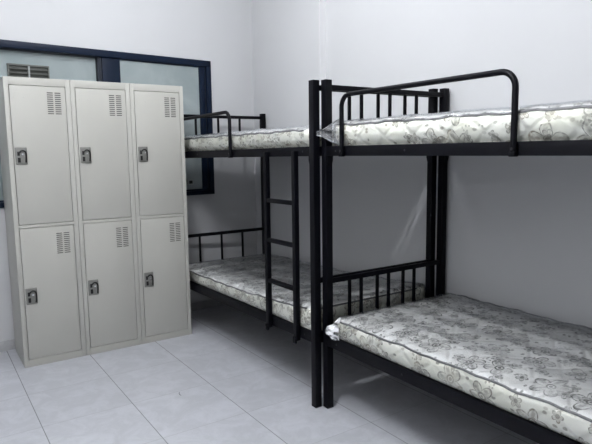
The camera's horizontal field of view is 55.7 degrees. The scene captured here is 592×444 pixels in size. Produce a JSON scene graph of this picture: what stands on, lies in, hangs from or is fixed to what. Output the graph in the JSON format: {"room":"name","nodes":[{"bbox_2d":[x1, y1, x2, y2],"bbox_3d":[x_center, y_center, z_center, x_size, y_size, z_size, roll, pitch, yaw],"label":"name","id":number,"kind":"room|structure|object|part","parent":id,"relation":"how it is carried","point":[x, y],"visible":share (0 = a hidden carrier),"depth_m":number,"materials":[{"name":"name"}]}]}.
{"room":"dormitory","nodes":[
{"label":"dormitory","id":0,"kind":"room"},
{"bbox_2d":[0,0,256,341],"bbox_3d":[-1.885,-0.670,4.093,3.690,3.100,0.250,-7,9,-39],"label":"wall","id":1,"kind":"structure","parent":0,"point":[219,32],"depth_m":4.70,"materials":[{"name":"paint"}]},
{"bbox_2d":[0,39,214,207],"bbox_3d":[-1.668,-0.710,4.157,2.352,1.134,0.119,-7,9,-39],"label":"window","id":2,"kind":"structure","parent":1,"relation":"in","point":[17,58],"depth_m":4.36,"materials":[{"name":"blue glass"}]},
{"bbox_2d":[7,63,49,78],"bbox_3d":[-1.880,-0.975,3.952,0.272,0.260,0.022,-7,9,-39],"label":"vent","id":3,"kind":"object","parent":2,"relation":"attached to","point":[30,70],"depth_m":3.94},
{"bbox_3d":[-1.994,-0.668,3.913,1.435,1.048,0.030,-7,9,-39],"label":"sash","id":4,"kind":"part","parent":2,"relation":"part of","materials":[{"name":"metal"}]},
{"bbox_3d":[-2.007,-0.669,3.901,1.316,1.046,0.006,-7,9,-39],"label":"glass pane","id":5,"kind":"part","parent":2,"relation":"part of","materials":[{"name":"clear glass"}]},
{"bbox_3d":[-1.125,-0.762,4.566,0.877,1.048,0.035,-7,9,-39],"label":"sash","id":6,"kind":"part","parent":2,"relation":"part of","materials":[{"name":"metal"}]},
{"bbox_3d":[-1.089,-0.768,4.592,0.705,1.042,0.006,-7,9,-39],"label":"glass pane","id":7,"kind":"part","parent":2,"relation":"part of","materials":[{"name":"clear glass"}]},
{"bbox_2d":[0,299,223,351],"bbox_3d":[-1.779,0.843,4.185,3.598,0.072,0.010,-7,9,-39],"label":"baseboard","id":8,"kind":"structure","parent":1,"relation":"attached to","point":[6,345],"depth_m":4.90,"materials":[{"name":"grey tile"}]},
{"bbox_2d":[0,304,537,443],"bbox_3d":[-0.089,1.175,2.060,4.100,0.102,6.700,-6,9,-34],"label":"floor","id":9,"kind":"structure","parent":0,"point":[233,379],"depth_m":3.15,"materials":[{"name":"tile"}]},
{"bbox_2d":[0,76,85,367],"bbox_3d":[-1.721,-0.003,3.788,0.386,1.850,0.438,-6,9,-34],"label":"locker","id":10,"kind":"object","parent":9,"relation":"on","point":[37,149],"visible":1,"depth_m":3.62,"materials":[{"name":"grey metal"}]},
{"bbox_3d":[-1.715,-0.412,3.498,0.067,0.106,0.009,-6,9,-34],"label":"lock plate","id":11,"kind":"part","parent":10,"relation":"part of","materials":[{"name":"grey metal"}]},
{"bbox_3d":[-1.703,0.477,3.610,0.067,0.106,0.009,-6,9,-34],"label":"lock plate","id":12,"kind":"part","parent":10,"relation":"part of","materials":[{"name":"grey metal"}]},
{"bbox_3d":[-1.622,-0.423,3.576,0.324,0.866,0.019,-6,9,-34],"label":"door","id":13,"kind":"part","parent":10,"relation":"part of","materials":[{"name":"grey paint"}]},
{"bbox_3d":[-1.610,0.457,3.687,0.324,0.858,0.019,-6,9,-34],"label":"door","id":14,"kind":"part","parent":10,"relation":"part of","materials":[{"name":"grey paint"}]},
{"bbox_2d":[69,80,141,354],"bbox_3d":[-1.399,-0.035,4.002,0.386,1.850,0.438,-6,9,-34],"label":"locker","id":15,"kind":"object","parent":9,"relation":"on","point":[100,111],"visible":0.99,"depth_m":3.83,"materials":[{"name":"grey metal"}]},
{"bbox_3d":[-1.393,-0.444,3.712,0.067,0.106,0.009,-6,9,-34],"label":"lock plate","id":16,"kind":"part","parent":15,"relation":"part of","materials":[{"name":"grey metal"}]},
{"bbox_3d":[-1.381,0.446,3.824,0.067,0.106,0.009,-6,9,-34],"label":"lock plate","id":17,"kind":"part","parent":15,"relation":"part of","materials":[{"name":"grey metal"}]},
{"bbox_3d":[-1.300,-0.455,3.791,0.324,0.866,0.019,-6,9,-34],"label":"door","id":18,"kind":"part","parent":15,"relation":"part of","materials":[{"name":"grey paint"}]},
{"bbox_3d":[-1.288,0.426,3.902,0.324,0.858,0.019,-6,9,-34],"label":"door","id":19,"kind":"part","parent":15,"relation":"part of","materials":[{"name":"grey paint"}]},
{"bbox_2d":[129,83,191,343],"bbox_3d":[-1.077,-0.066,4.216,0.386,1.850,0.438,-6,9,-34],"label":"locker","id":20,"kind":"object","parent":9,"relation":"on","point":[157,116],"visible":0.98,"depth_m":4.04,"materials":[{"name":"grey metal"}]},
{"bbox_3d":[-1.071,-0.475,3.926,0.067,0.106,0.009,-6,9,-34],"label":"lock plate","id":21,"kind":"part","parent":20,"relation":"part of","materials":[{"name":"grey metal"}]},
{"bbox_3d":[-1.060,0.415,4.038,0.067,0.106,0.009,-6,9,-34],"label":"lock plate","id":22,"kind":"part","parent":20,"relation":"part of","materials":[{"name":"grey metal"}]},
{"bbox_3d":[-0.978,-0.486,4.005,0.324,0.866,0.019,-6,9,-34],"label":"door","id":23,"kind":"part","parent":20,"relation":"part of","materials":[{"name":"grey paint"}]},
{"bbox_3d":[-0.967,0.395,4.116,0.324,0.858,0.019,-6,9,-34],"label":"door","id":24,"kind":"part","parent":20,"relation":"part of","materials":[{"name":"grey paint"}]},
{"bbox_2d":[184,80,437,407],"bbox_3d":[-0.106,0.013,3.978,0.942,1.728,2.021,-6,9,-34],"label":"bunk bed","id":25,"kind":"object","parent":9,"relation":"on","point":[314,151],"visible":0.56,"depth_m":3.18,"materials":[{"name":"metal"}]},
{"bbox_3d":[-0.684,-0.603,3.949,0.022,0.304,0.969,-6,9,-34],"label":"guard rail","id":26,"kind":"part","parent":25,"relation":"part of","materials":[{"name":"black metal"}]},
{"bbox_3d":[-0.655,-0.883,4.703,0.829,0.026,0.022,-6,9,-34],"label":"rail","id":27,"kind":"part","parent":25,"relation":"part of","materials":[{"name":"black metal"}]},
{"bbox_3d":[-0.642,0.093,4.826,0.829,0.026,0.022,-6,9,-34],"label":"rail","id":28,"kind":"part","parent":25,"relation":"part of","materials":[{"name":"black metal"}]},
{"bbox_3d":[-0.461,-0.449,3.683,0.028,0.066,1.942,-6,9,-34],"label":"rail","id":29,"kind":"part","parent":25,"relation":"part of","materials":[{"name":"black metal"}]},
{"bbox_3d":[-0.448,0.541,3.808,0.028,0.097,1.942,-6,9,-34],"label":"rail","id":30,"kind":"part","parent":25,"relation":"part of","materials":[{"name":"black metal"}]},
{"bbox_2d":[184,125,337,151],"bbox_3d":[-0.104,-0.550,3.906,0.909,0.173,1.918,-6,9,-34],"label":"mattress","id":31,"kind":"object","parent":25,"relation":"on","point":[291,136],"visible":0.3,"depth_m":3.36,"materials":[{"name":"white fabric"}]},
{"bbox_3d":[-0.284,-0.110,5.044,0.040,1.702,0.040,-6,9,-34],"label":"post","id":32,"kind":"part","parent":25,"relation":"part of","materials":[{"name":"black metal"}]},
{"bbox_2d":[189,253,424,330],"bbox_3d":[-0.091,0.427,4.029,0.909,0.228,1.920,-6,9,-34],"label":"mattress","id":33,"kind":"object","parent":25,"relation":"on","point":[242,278],"visible":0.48,"depth_m":3.61,"materials":[{"name":"white fabric"}]},
{"bbox_3d":[0.101,0.140,2.932,0.040,1.724,0.040,-6,9,-34],"label":"post","id":34,"kind":"part","parent":25,"relation":"part of","materials":[{"name":"black metal"}]},
{"bbox_3d":[0.450,-0.713,3.068,0.829,0.026,0.022,-6,9,-34],"label":"rail","id":35,"kind":"part","parent":25,"relation":"part of","materials":[{"name":"black metal"}]},
{"bbox_3d":[0.463,0.276,3.193,0.829,0.026,0.022,-6,9,-34],"label":"rail","id":36,"kind":"part","parent":25,"relation":"part of","materials":[{"name":"black metal"}]},
{"bbox_3d":[0.821,0.070,3.411,0.040,1.724,0.040,-6,9,-34],"label":"post","id":37,"kind":"part","parent":25,"relation":"part of","materials":[{"name":"black metal"}]},
{"bbox_2d":[321,69,591,443],"bbox_3d":[1.063,0.205,2.337,0.942,1.728,2.021,-6,9,-34],"label":"bunk bed","id":38,"kind":"object","parent":9,"relation":"on","point":[539,434],"visible":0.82,"depth_m":2.61,"materials":[{"name":"metal"}]},
{"bbox_3d":[0.164,0.141,2.923,0.040,1.724,0.040,-6,9,-34],"label":"post","id":39,"kind":"part","parent":38,"relation":"part of","materials":[{"name":"black metal"}]},
{"bbox_3d":[0.526,0.276,3.184,0.829,0.026,0.022,-6,9,-34],"label":"rail","id":40,"kind":"part","parent":38,"relation":"part of","materials":[{"name":"black metal"}]},
{"bbox_3d":[0.513,-0.713,3.059,0.829,0.026,0.022,-6,9,-34],"label":"rail","id":41,"kind":"part","parent":38,"relation":"part of","materials":[{"name":"black metal"}]},
{"bbox_3d":[0.484,-0.424,2.306,0.022,0.298,0.969,-6,9,-34],"label":"guard rail","id":42,"kind":"part","parent":38,"relation":"part of","materials":[{"name":"black metal"}]},
{"bbox_3d":[0.883,0.071,3.402,0.040,1.724,0.040,-6,9,-34],"label":"post","id":43,"kind":"part","parent":38,"relation":"part of","materials":[{"name":"black metal"}]},
{"bbox_2d":[316,100,591,145],"bbox_3d":[1.044,-0.376,2.263,0.947,0.174,1.987,-6,9,-34],"label":"mattress","id":44,"kind":"object","parent":38,"relation":"on","point":[570,120],"visible":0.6,"depth_m":2.10,"materials":[{"name":"white fabric"}]},
{"bbox_3d":[0.720,0.721,2.166,0.028,0.058,1.942,-6,9,-34],"label":"rail","id":45,"kind":"part","parent":38,"relation":"part of","materials":[{"name":"black metal"}]},
{"bbox_2d":[325,293,591,443],"bbox_3d":[1.074,0.615,2.366,0.940,0.180,1.931,-6,9,-34],"label":"mattress","id":46,"kind":"object","parent":38,"relation":"on","point":[534,368],"visible":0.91,"depth_m":2.41,"materials":[{"name":"white fabric"}]},
{"bbox_3d":[0.707,-0.266,2.041,0.028,0.049,1.942,-6,9,-34],"label":"rail","id":47,"kind":"part","parent":38,"relation":"part of","materials":[{"name":"black metal"}]},
{"bbox_2d":[251,0,591,327],"bbox_3d":[1.414,-0.559,2.874,0.428,3.100,6.500,-6,9,-34],"label":"wall","id":48,"kind":"structure","parent":0,"point":[519,228],"depth_m":3.32,"materials":[{"name":"paint"}]},
{"bbox_2d":[319,0,325,265],"bbox_3d":[0.211,-0.725,4.317,0.056,3.099,0.006,-6,9,-34],"label":"trim","id":49,"kind":"structure","parent":48,"relation":"attached to","point":[322,3],"depth_m":4.24,"materials":[{"name":"white paint"}]}
]}

